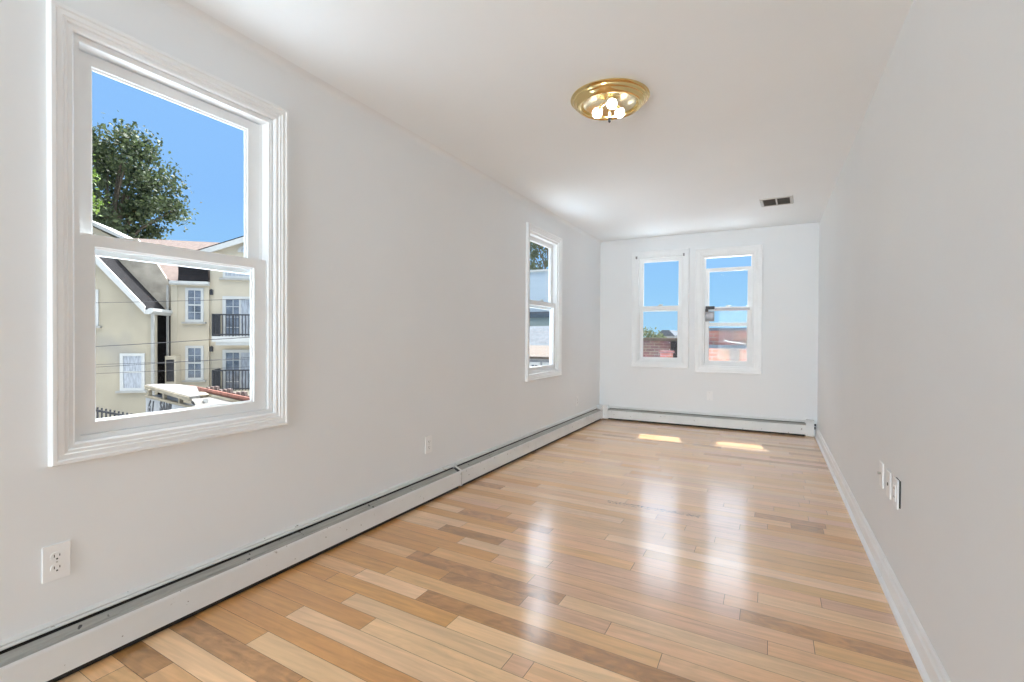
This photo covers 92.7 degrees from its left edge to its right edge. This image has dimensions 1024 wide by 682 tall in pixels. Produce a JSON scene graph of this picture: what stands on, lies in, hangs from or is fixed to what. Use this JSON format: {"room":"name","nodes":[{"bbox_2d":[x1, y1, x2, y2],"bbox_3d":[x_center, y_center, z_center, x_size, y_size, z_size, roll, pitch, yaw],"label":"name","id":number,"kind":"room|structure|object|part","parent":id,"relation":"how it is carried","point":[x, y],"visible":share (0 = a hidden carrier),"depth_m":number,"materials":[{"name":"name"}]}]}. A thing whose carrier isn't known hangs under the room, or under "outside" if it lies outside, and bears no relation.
{"room":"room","nodes":[
{"label":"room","id":0,"kind":"room"},
{"bbox_2d":[96,367,238,373],"bbox_3d":[-8.233,0.675,13.331,17.000,0.680,0.009,0,1,-15],"label":"power line","id":1,"kind":"object","parent":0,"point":[231,367],"visible":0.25,"depth_m":13.07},
{"bbox_2d":[0,0,600,640],"bbox_3d":[-1.636,-0.117,1.462,0.080,2.640,12.055,1,1,28],"label":"wall","id":2,"kind":"structure","parent":0,"point":[407,266],"depth_m":2.52,"materials":[{"name":"paint"}]},
{"bbox_2d":[42,540,70,583],"bbox_3d":[-1.511,0.732,1.620,0.008,0.117,0.073,1,1,28],"label":"wall outlet","id":3,"kind":"object","parent":2,"relation":"attached to","point":[56,558],"visible":1,"depth_m":1.62,"materials":[{"name":"plastic"}]},
{"bbox_2d":[50,551,62,560],"bbox_3d":[-1.509,0.713,1.619,0.002,0.027,0.034,1,1,28],"label":"receptacle","id":4,"kind":"object","parent":3,"relation":"attached to","point":[54,555],"depth_m":1.62,"materials":[{"name":"plastic"}]},
{"bbox_2d":[50,563,63,572],"bbox_3d":[-1.509,0.752,1.619,0.002,0.027,0.034,1,1,28],"label":"receptacle","id":5,"kind":"object","parent":3,"relation":"attached to","point":[54,567],"depth_m":1.62,"materials":[{"name":"plastic"}]},
{"bbox_2d":[46,0,288,466],"bbox_3d":[-1.352,-0.352,2.007,0.148,1.521,0.887,1,1,28],"label":"window","id":6,"kind":"structure","parent":2,"relation":"in","point":[71,58],"depth_m":1.81,"materials":[{"name":"paint"}]},
{"bbox_3d":[-1.373,-0.666,2.017,0.032,0.710,0.705,1,1,28],"label":"sash","id":7,"kind":"part","parent":6,"relation":"part of","materials":[{"name":"white plastic"}]},
{"bbox_3d":[-1.345,-0.027,2.006,0.032,0.701,0.705,1,1,28],"label":"sash","id":8,"kind":"part","parent":6,"relation":"part of","materials":[{"name":"white plastic"}]},
{"bbox_2d":[0,463,461,681],"bbox_3d":[-2.395,1.024,-0.117,0.078,0.173,8.519,1,1,28],"label":"baseboard heater","id":9,"kind":"object","parent":2,"relation":"attached to","point":[52,651],"depth_m":1.95,"materials":[{"name":"metal"}]},
{"bbox_3d":[-0.412,0.997,3.627,0.078,0.160,0.046,1,1,28],"label":"heater splice","id":10,"kind":"part","parent":9,"relation":"part of","materials":[{"name":"white metal"}]},
{"bbox_2d":[157,0,602,243],"bbox_3d":[-1.577,-1.319,1.423,0.040,0.034,12.055,1,1,28],"label":"trim","id":11,"kind":"structure","parent":2,"relation":"attached to","point":[186,9],"depth_m":2.58,"materials":[{"name":"paint"}]},
{"bbox_2d":[425,435,431,453],"bbox_3d":[-0.577,0.717,3.384,0.008,0.117,0.073,1,1,28],"label":"wall outlet","id":12,"kind":"object","parent":2,"relation":"attached to","point":[428,439],"visible":1,"depth_m":3.38,"materials":[{"name":"plastic"}]},
{"bbox_2d":[454,406,601,485],"bbox_3d":[0.392,0.989,5.149,0.074,0.173,3.395,1,1,28],"label":"baseboard heater","id":13,"kind":"object","parent":2,"relation":"attached to","point":[473,467],"visible":0.95,"depth_m":4.51,"materials":[{"name":"metal"}]},
{"bbox_2d":[525,222,562,381],"bbox_3d":[0.294,-0.379,5.115,0.148,1.539,0.874,1,1,28],"label":"window","id":14,"kind":"structure","parent":2,"relation":"in","point":[535,234],"depth_m":5.37,"materials":[{"name":"paint"}]},
{"bbox_3d":[0.273,-0.702,5.124,0.032,0.720,0.692,1,1,28],"label":"sash","id":15,"kind":"part","parent":14,"relation":"part of","materials":[{"name":"clear glass"}]},
{"bbox_3d":[0.301,-0.054,5.113,0.032,0.719,0.692,1,1,28],"label":"sash","id":16,"kind":"part","parent":14,"relation":"part of","materials":[{"name":"white plastic"}]},
{"bbox_2d":[57,418,922,681],"bbox_3d":[-0.517,1.165,0.766,3.091,0.100,12.747,1,1,28],"label":"floor","id":17,"kind":"structure","parent":0,"point":[610,550],"depth_m":2.19,"materials":[{"name":"beige wood"}]},
{"bbox_2d":[596,404,608,418],"bbox_3d":[1.245,0.968,6.689,0.139,0.178,0.133,1,1,28],"label":"cap","id":18,"kind":"object","parent":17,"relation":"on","point":[604,408],"visible":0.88,"depth_m":6.66,"materials":[{"name":"metal"}]},
{"bbox_2d":[184,0,912,241],"bbox_3d":[-0.467,-1.385,0.813,2.731,0.120,12.255,1,1,28],"label":"ceiling","id":19,"kind":"structure","parent":0,"point":[750,101],"depth_m":2.54,"materials":[{"name":"paint"}]},
{"bbox_2d":[571,78,649,122],"bbox_3d":[0.536,-1.268,2.684,0.426,0.138,0.426,1,1,28],"label":"ceiling lamp","id":20,"kind":"object","parent":19,"relation":"attached to","point":[609,99],"visible":1,"depth_m":2.63,"materials":[{"name":"gold metal"}]},
{"bbox_3d":[0.475,-1.270,2.722,0.054,0.054,0.054,1,1,28],"label":"bulb","id":21,"kind":"part","parent":20,"relation":"part of","materials":[{"name":"white glass"}]},
{"bbox_2d":[597,102,606,110],"bbox_3d":[0.501,-1.295,2.707,0.058,0.053,0.040,1,1,28],"label":"socket","id":22,"kind":"object","parent":20,"relation":"attached to","point":[601,106],"depth_m":2.70,"materials":[{"name":"gold metal"}]},
{"bbox_3d":[0.535,-1.269,2.613,0.054,0.054,0.054,1,1,28],"label":"bulb","id":23,"kind":"part","parent":20,"relation":"part of","materials":[{"name":"white glass"}]},
{"bbox_3d":[0.599,-1.270,2.716,0.054,0.054,0.054,1,1,28],"label":"bulb","id":24,"kind":"part","parent":20,"relation":"part of","materials":[{"name":"white glass"}]},
{"bbox_2d":[759,195,793,206],"bbox_3d":[2.550,-1.342,4.704,0.280,0.008,0.300,1,1,31],"label":"ceiling vent","id":25,"kind":"object","parent":19,"relation":"in","point":[784,200],"visible":1,"depth_m":4.69,"materials":[{"name":"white metal"}]},
{"bbox_2d":[763,199,775,205],"bbox_3d":[2.498,-1.343,4.734,0.105,0.007,0.244,1,1,31],"label":"grille","id":26,"kind":"object","parent":25,"relation":"attached to","point":[766,202],"depth_m":4.74,"materials":[{"name":"grey metal"}]},
{"bbox_2d":[777,197,789,203],"bbox_3d":[2.601,-1.342,4.673,0.105,0.007,0.244,1,1,31],"label":"grille","id":27,"kind":"object","parent":25,"relation":"attached to","point":[780,200],"depth_m":4.67,"materials":[{"name":"grey metal"}]},
{"bbox_2d":[600,223,818,434],"bbox_3d":[2.375,-0.141,6.204,2.731,2.640,0.080,1,1,28],"label":"wall","id":28,"kind":"structure","parent":0,"point":[787,386],"depth_m":5.94,"materials":[{"name":"paint"}]},
{"bbox_2d":[631,248,689,368],"bbox_3d":[1.955,-0.418,6.432,0.730,1.533,0.148,1,1,28],"label":"window","id":29,"kind":"structure","parent":28,"relation":"in","point":[637,302],"depth_m":6.41,"materials":[{"name":"paint"}]},
{"bbox_3d":[1.948,-0.102,6.426,0.534,0.717,0.032,1,1,28],"label":"sash","id":30,"kind":"part","parent":29,"relation":"part of","materials":[{"name":"white plastic"}]},
{"bbox_3d":[1.968,-0.740,6.452,0.534,0.700,0.032,1,1,28],"label":"sash","id":31,"kind":"part","parent":29,"relation":"part of","materials":[{"name":"clear glass"}]},
{"bbox_2d":[607,406,805,435],"bbox_3d":[2.343,0.990,6.142,2.320,0.173,0.074,1,1,28],"label":"baseboard heater","id":32,"kind":"object","parent":28,"relation":"attached to","point":[695,419],"visible":1,"depth_m":6.05,"materials":[{"name":"metal"}]},
{"bbox_2d":[609,407,805,421],"bbox_3d":[2.354,0.922,6.162,2.320,0.011,0.013,1,1,28],"label":"hood","id":33,"kind":"object","parent":32,"relation":"attached to","point":[670,412],"depth_m":6.12,"materials":[{"name":"metal"}]},
{"bbox_3d":[2.357,0.985,6.168,2.320,0.164,0.013,1,1,28],"label":"plate","id":34,"kind":"part","parent":32,"relation":"part of","materials":[{"name":"metal"}]},
{"bbox_2d":[707,391,712,400],"bbox_3d":[2.472,0.688,6.109,0.068,0.110,0.007,1,1,28],"label":"blank plate","id":35,"kind":"object","parent":28,"relation":"attached to","point":[709,394],"visible":1,"depth_m":6.11,"materials":[{"name":"plastic"}]},
{"bbox_2d":[694,244,762,374],"bbox_3d":[2.675,-0.378,6.051,0.762,1.560,0.148,1,1,28],"label":"window","id":36,"kind":"structure","parent":28,"relation":"in","point":[702,364],"depth_m":6.00,"materials":[{"name":"paint"}]},
{"bbox_2d":[705,306,714,321],"bbox_3d":[2.476,-0.340,6.107,0.108,0.190,0.028,1,1,28],"label":"sensor","id":37,"kind":"object","parent":36,"relation":"attached to","point":[709,315],"visible":1,"depth_m":6.10,"materials":[{"name":"grey plastic"}]},
{"bbox_3d":[2.669,-0.067,6.045,0.524,0.712,0.032,1,1,28],"label":"sash","id":38,"kind":"part","parent":36,"relation":"part of","materials":[{"name":"white plastic"}]},
{"bbox_3d":[2.688,-0.548,6.072,0.524,0.730,0.032,1,1,28],"label":"sash","id":39,"kind":"part","parent":36,"relation":"part of","materials":[{"name":"white plastic"}]},
{"bbox_2d":[715,307,749,309],"bbox_3d":[2.704,-0.395,5.997,0.390,0.030,0.014,1,1,28],"label":"bar","id":40,"kind":"object","parent":36,"relation":"attached to","point":[739,308],"visible":1,"depth_m":5.97,"materials":[{"name":"grey metal"}]},
{"bbox_2d":[806,419,815,436],"bbox_3d":[3.411,0.995,5.574,0.100,0.190,0.078,1,1,28],"label":"end cap","id":41,"kind":"object","parent":28,"relation":"attached to","point":[810,428],"visible":0.98,"depth_m":5.55,"materials":[{"name":"metal"}]},
{"bbox_2d":[817,0,1023,681],"bbox_3d":[0.707,-0.094,0.222,0.080,2.640,12.055,1,1,28],"label":"wall","id":42,"kind":"structure","parent":0,"point":[921,309],"depth_m":1.55,"materials":[{"name":"paint"}]},
{"bbox_2d":[877,461,883,488],"bbox_3d":[1.767,0.640,2.344,0.020,0.118,0.073,1,1,28],"label":"cable plate","id":43,"kind":"object","parent":42,"relation":"attached to","point":[881,464],"visible":1,"depth_m":2.33,"materials":[{"name":"plastic"}]},
{"bbox_2d":[814,427,950,681],"bbox_3d":[0.653,1.069,0.258,0.028,0.113,12.055,1,1,28],"label":"baseboard","id":44,"kind":"structure","parent":42,"relation":"attached to","point":[930,668],"depth_m":2.06,"materials":[{"name":"paint"}]},
{"bbox_2d":[886,469,891,498],"bbox_3d":[1.697,0.645,2.200,0.008,0.118,0.073,1,1,28],"label":"plate","id":45,"kind":"object","parent":42,"relation":"attached to","point":[888,473],"visible":1,"depth_m":2.19,"materials":[{"name":"plastic"}]},
{"bbox_2d":[893,476,900,509],"bbox_3d":[1.612,0.636,2.047,0.016,0.120,0.076,1,1,28],"label":"wall outlet","id":46,"kind":"object","parent":42,"relation":"attached to","point":[896,482],"visible":1,"depth_m":2.02,"materials":[{"name":"plastic"}]},
{"bbox_2d":[893,483,895,501],"bbox_3d":[1.607,0.636,2.050,0.004,0.068,0.034,1,1,28],"label":"receptacle","id":47,"kind":"object","parent":46,"relation":"attached to","point":[894,484],"depth_m":2.04,"materials":[{"name":"plastic"}]},
{"label":"outside","id":48,"kind":"structure","parent":0,"visible":0},
{"bbox_3d":[5.181,4.160,31.232,100.000,0.200,100.000,1,1,28],"label":"ground","id":49,"kind":"structure","parent":48,"visible":0},
{"bbox_2d":[92,154,111,215],"bbox_3d":[-23.276,-3.261,24.813,4.075,14.484,4.494,0,1,-15],"label":"tree","id":50,"kind":"object","parent":49,"relation":"on","point":[94,174],"visible":0.02,"depth_m":26.12,"materials":[{"name":"green plant"}]},
{"bbox_2d":[92,221,130,237],"bbox_3d":[-23.823,-1.326,27.095,6.400,10.560,3.300,0,1,-15],"label":"house","id":51,"kind":"structure","parent":49,"relation":"on","point":[97,228],"depth_m":26.12,"materials":[{"name":"beige paint"}]},
{"bbox_2d":[96,407,131,418],"bbox_3d":[-11.206,2.885,13.588,2.200,2.515,0.071,0,1,-15],"label":"iron fence","id":52,"kind":"object","parent":49,"relation":"on","point":[102,411],"visible":0.12,"depth_m":13.55,"materials":[{"name":"grey metal"}]},
{"bbox_3d":[-11.201,2.583,13.571,2.200,1.800,0.040,0,1,-15],"label":"rail","id":53,"kind":"part","parent":52,"relation":"part of","materials":[{"name":"black metal"}]},
{"bbox_2d":[92,233,171,418],"bbox_3d":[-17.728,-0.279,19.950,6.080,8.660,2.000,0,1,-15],"label":"gabled house","id":54,"kind":"structure","parent":49,"relation":"on","point":[134,320],"depth_m":19.79,"materials":[{"name":"beige paint"}]},
{"bbox_3d":[-15.446,2.063,19.835,1.080,0.080,0.150,0,1,-15],"label":"window sill","id":55,"kind":"part","parent":54,"relation":"part of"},
{"bbox_3d":[-15.445,1.263,19.877,0.660,1.320,0.010,0,1,-15],"label":"pane","id":56,"kind":"part","parent":54,"relation":"part of","materials":[{"name":"white glass"}]},
{"bbox_2d":[118,238,170,394],"bbox_3d":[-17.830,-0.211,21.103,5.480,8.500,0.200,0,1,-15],"label":"house","id":57,"kind":"structure","parent":49,"relation":"on","point":[151,276],"depth_m":21.51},
{"bbox_2d":[92,110,201,239],"bbox_3d":[-29.894,-6.651,35.768,10.889,20.998,10.081,0,1,4],"label":"tree","id":58,"kind":"object","parent":49,"relation":"on","point":[139,207],"visible":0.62,"depth_m":35.15,"materials":[{"name":"green plant"}]},
{"bbox_2d":[144,384,199,412],"bbox_3d":[-6.695,2.585,9.881,3.100,3.230,0.760,1,1,38],"label":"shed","id":59,"kind":"object","parent":49,"relation":"on","point":[172,396],"visible":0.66,"depth_m":9.77,"materials":[{"name":"white wood"}]},
{"bbox_3d":[-6.712,1.183,9.551,2.650,0.040,0.070,1,1,38],"label":"wall plate","id":60,"kind":"part","parent":59,"relation":"part of","materials":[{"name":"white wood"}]},
{"bbox_2d":[125,236,249,403],"bbox_3d":[-14.104,-0.697,25.979,11.400,9.420,9.700,0,1,-15],"label":"house","id":61,"kind":"structure","parent":49,"relation":"on","point":[215,317],"depth_m":21.93,"materials":[{"name":"beige paint"}]},
{"bbox_3d":[-14.775,1.280,21.104,0.290,0.950,0.030,0,1,-15],"label":"box door","id":62,"kind":"part","parent":61,"relation":"part of","materials":[{"name":"black metal"}]},
{"bbox_3d":[-14.207,1.791,21.821,0.940,0.080,0.150,0,1,-15],"label":"window sill","id":63,"kind":"part","parent":61,"relation":"part of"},
{"bbox_3d":[-14.194,-0.809,21.797,0.940,0.080,0.150,0,1,-15],"label":"window sill","id":64,"kind":"part","parent":61,"relation":"part of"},
{"bbox_3d":[-14.206,0.981,21.862,0.520,1.340,0.010,0,1,-15],"label":"pane","id":65,"kind":"part","parent":61,"relation":"part of","materials":[{"name":"glass"}]},
{"bbox_3d":[-14.193,-1.609,21.838,0.520,1.320,0.010,0,1,-15],"label":"pane","id":66,"kind":"part","parent":61,"relation":"part of","materials":[{"name":"glass"}]},
{"bbox_3d":[-11.317,1.726,22.286,3.944,0.930,1.034,0,1,-15],"label":"railing","id":67,"kind":"part","parent":61,"relation":"part of","materials":[{"name":"black metal"}]},
{"bbox_3d":[-11.305,-0.699,22.264,3.944,0.980,1.034,0,1,-15],"label":"railing","id":68,"kind":"part","parent":61,"relation":"part of","materials":[{"name":"black metal"}]},
{"bbox_3d":[-12.813,1.393,22.390,0.565,1.800,0.015,0,1,-15],"label":"pane","id":69,"kind":"part","parent":61,"relation":"part of","materials":[{"name":"glass"}]},
{"bbox_3d":[-12.801,-1.077,22.367,0.565,1.740,0.015,0,1,-15],"label":"pane","id":70,"kind":"part","parent":61,"relation":"part of","materials":[{"name":"glass"}]},
{"bbox_3d":[-12.460,-2.826,22.395,1.690,0.080,0.150,0,1,-15],"label":"window sill","id":71,"kind":"part","parent":61,"relation":"part of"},
{"bbox_3d":[-12.510,1.393,22.463,1.430,2.000,0.100,0,1,-15],"label":"door","id":72,"kind":"part","parent":61,"relation":"part of","materials":[{"name":"white glass"}]},
{"bbox_3d":[-12.497,-1.076,22.440,1.430,1.940,0.100,0,1,-15],"label":"door","id":73,"kind":"part","parent":61,"relation":"part of","materials":[{"name":"white glass"}]},
{"bbox_3d":[-12.460,-3.316,22.440,1.270,0.700,0.010,0,1,-15],"label":"pane","id":74,"kind":"part","parent":61,"relation":"part of","materials":[{"name":"glass"}]},
{"bbox_3d":[-12.210,1.394,22.551,0.565,1.800,0.015,0,1,-15],"label":"door","id":75,"kind":"part","parent":61,"relation":"part of","materials":[{"name":"white glass"}]},
{"bbox_3d":[-12.197,-1.076,22.528,0.565,1.740,0.015,0,1,-15],"label":"door","id":76,"kind":"part","parent":61,"relation":"part of","materials":[{"name":"white glass"}]},
{"bbox_2d":[189,385,249,405],"bbox_3d":[-6.155,2.649,9.668,6.900,3.110,1.870,1,1,41],"label":"flat roof garage","id":77,"kind":"structure","parent":49,"relation":"on","point":[205,399],"depth_m":10.84,"materials":[{"name":"orange metal"}]},
{"bbox_2d":[529,345,548,366],"bbox_3d":[-0.971,2.153,20.111,7.900,3.960,2.611,1,1,28],"label":"shed","id":78,"kind":"object","parent":49,"relation":"on","point":[538,354],"visible":0.11,"depth_m":17.96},
{"bbox_2d":[529,326,548,344],"bbox_3d":[-0.424,1.194,29.994,9.800,5.700,4.200,1,1,28],"label":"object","id":79,"kind":"structure","parent":49,"relation":"on","point":[539,335],"depth_m":27.81,"materials":[{"name":"beige paint"}]},
{"bbox_2d":[530,241,548,269],"bbox_3d":[3.550,-3.585,43.626,6.678,15.053,7.189,0,1,5],"label":"tree","id":80,"kind":"object","parent":49,"relation":"on","point":[535,252],"visible":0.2,"depth_m":42.34,"materials":[{"name":"green plant"}]},
{"bbox_2d":[530,269,549,311],"bbox_3d":[-0.550,-0.438,37.631,12.200,8.820,6.400,1,1,28],"label":"house","id":81,"kind":"structure","parent":49,"relation":"on","point":[538,279],"depth_m":32.95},
{"bbox_2d":[530,312,549,325],"bbox_3d":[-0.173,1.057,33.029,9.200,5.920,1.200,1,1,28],"label":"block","id":82,"kind":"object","parent":49,"relation":"on","point":[536,318],"visible":0.02,"depth_m":31.43,"materials":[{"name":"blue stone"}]},
{"bbox_2d":[643,327,666,337],"bbox_3d":[5.317,1.736,19.837,2.332,4.872,1.871,1,1,28],"label":"bush","id":83,"kind":"object","parent":49,"relation":"on","point":[650,333],"visible":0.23,"depth_m":19.22,"materials":[{"name":"green plant"}]},
{"bbox_2d":[643,338,676,357],"bbox_3d":[4.667,2.053,15.636,3.050,4.300,4.220,1,1,28],"label":"brick block","id":84,"kind":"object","parent":49,"relation":"on","point":[652,347],"visible":0.14,"depth_m":13.67,"materials":[{"name":"red brick"}]},
{"bbox_2d":[659,351,673,357],"bbox_3d":[4.103,2.244,13.005,0.340,3.960,0.340,1,1,28],"label":"brick chimney","id":85,"kind":"object","parent":49,"relation":"on","point":[662,353],"visible":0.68,"depth_m":12.85,"materials":[{"name":"red brick"}]},
{"bbox_2d":[658,330,676,337],"bbox_3d":[9.850,1.716,30.440,1.150,4.750,3.400,1,1,28],"label":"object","id":86,"kind":"structure","parent":49,"relation":"on","point":[669,333],"depth_m":28.94,"materials":[{"name":"blue stone"}]},
{"bbox_2d":[709,328,746,360],"bbox_3d":[6.374,1.995,10.386,5.020,4.530,2.500,1,1,28],"label":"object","id":87,"kind":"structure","parent":49,"relation":"on","point":[725,344],"depth_m":10.19,"materials":[{"name":"red brick"}]},
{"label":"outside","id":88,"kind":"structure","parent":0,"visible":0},
{"bbox_2d":[97,299,238,302],"bbox_3d":[-8.223,-1.265,13.312,17.001,0.963,0.013,0,1,-15],"label":"power line","id":89,"kind":"object","parent":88,"point":[223,299],"visible":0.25,"depth_m":13.00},
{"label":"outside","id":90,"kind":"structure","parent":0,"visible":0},
{"bbox_2d":[96,337,249,346],"bbox_3d":[-8.229,-0.155,13.322,17.001,1.289,0.029,0,1,-15],"label":"power line","id":91,"kind":"object","parent":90,"point":[239,337],"visible":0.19,"depth_m":13.07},
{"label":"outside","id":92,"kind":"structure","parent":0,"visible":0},
{"bbox_2d":[103,357,249,366],"bbox_3d":[-8.232,0.420,13.328,17.001,1.131,0.011,0,1,-15],"label":"power line","id":93,"kind":"object","parent":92,"point":[246,357],"visible":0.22,"depth_m":13.10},
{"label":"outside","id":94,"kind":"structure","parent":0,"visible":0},
{"bbox_2d":[96,359,241,364],"bbox_3d":[-8.491,0.459,14.294,17.000,0.631,0.011,0,1,-15],"label":"power line","id":95,"kind":"object","parent":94,"point":[232,359],"visible":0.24,"depth_m":13.88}
]}

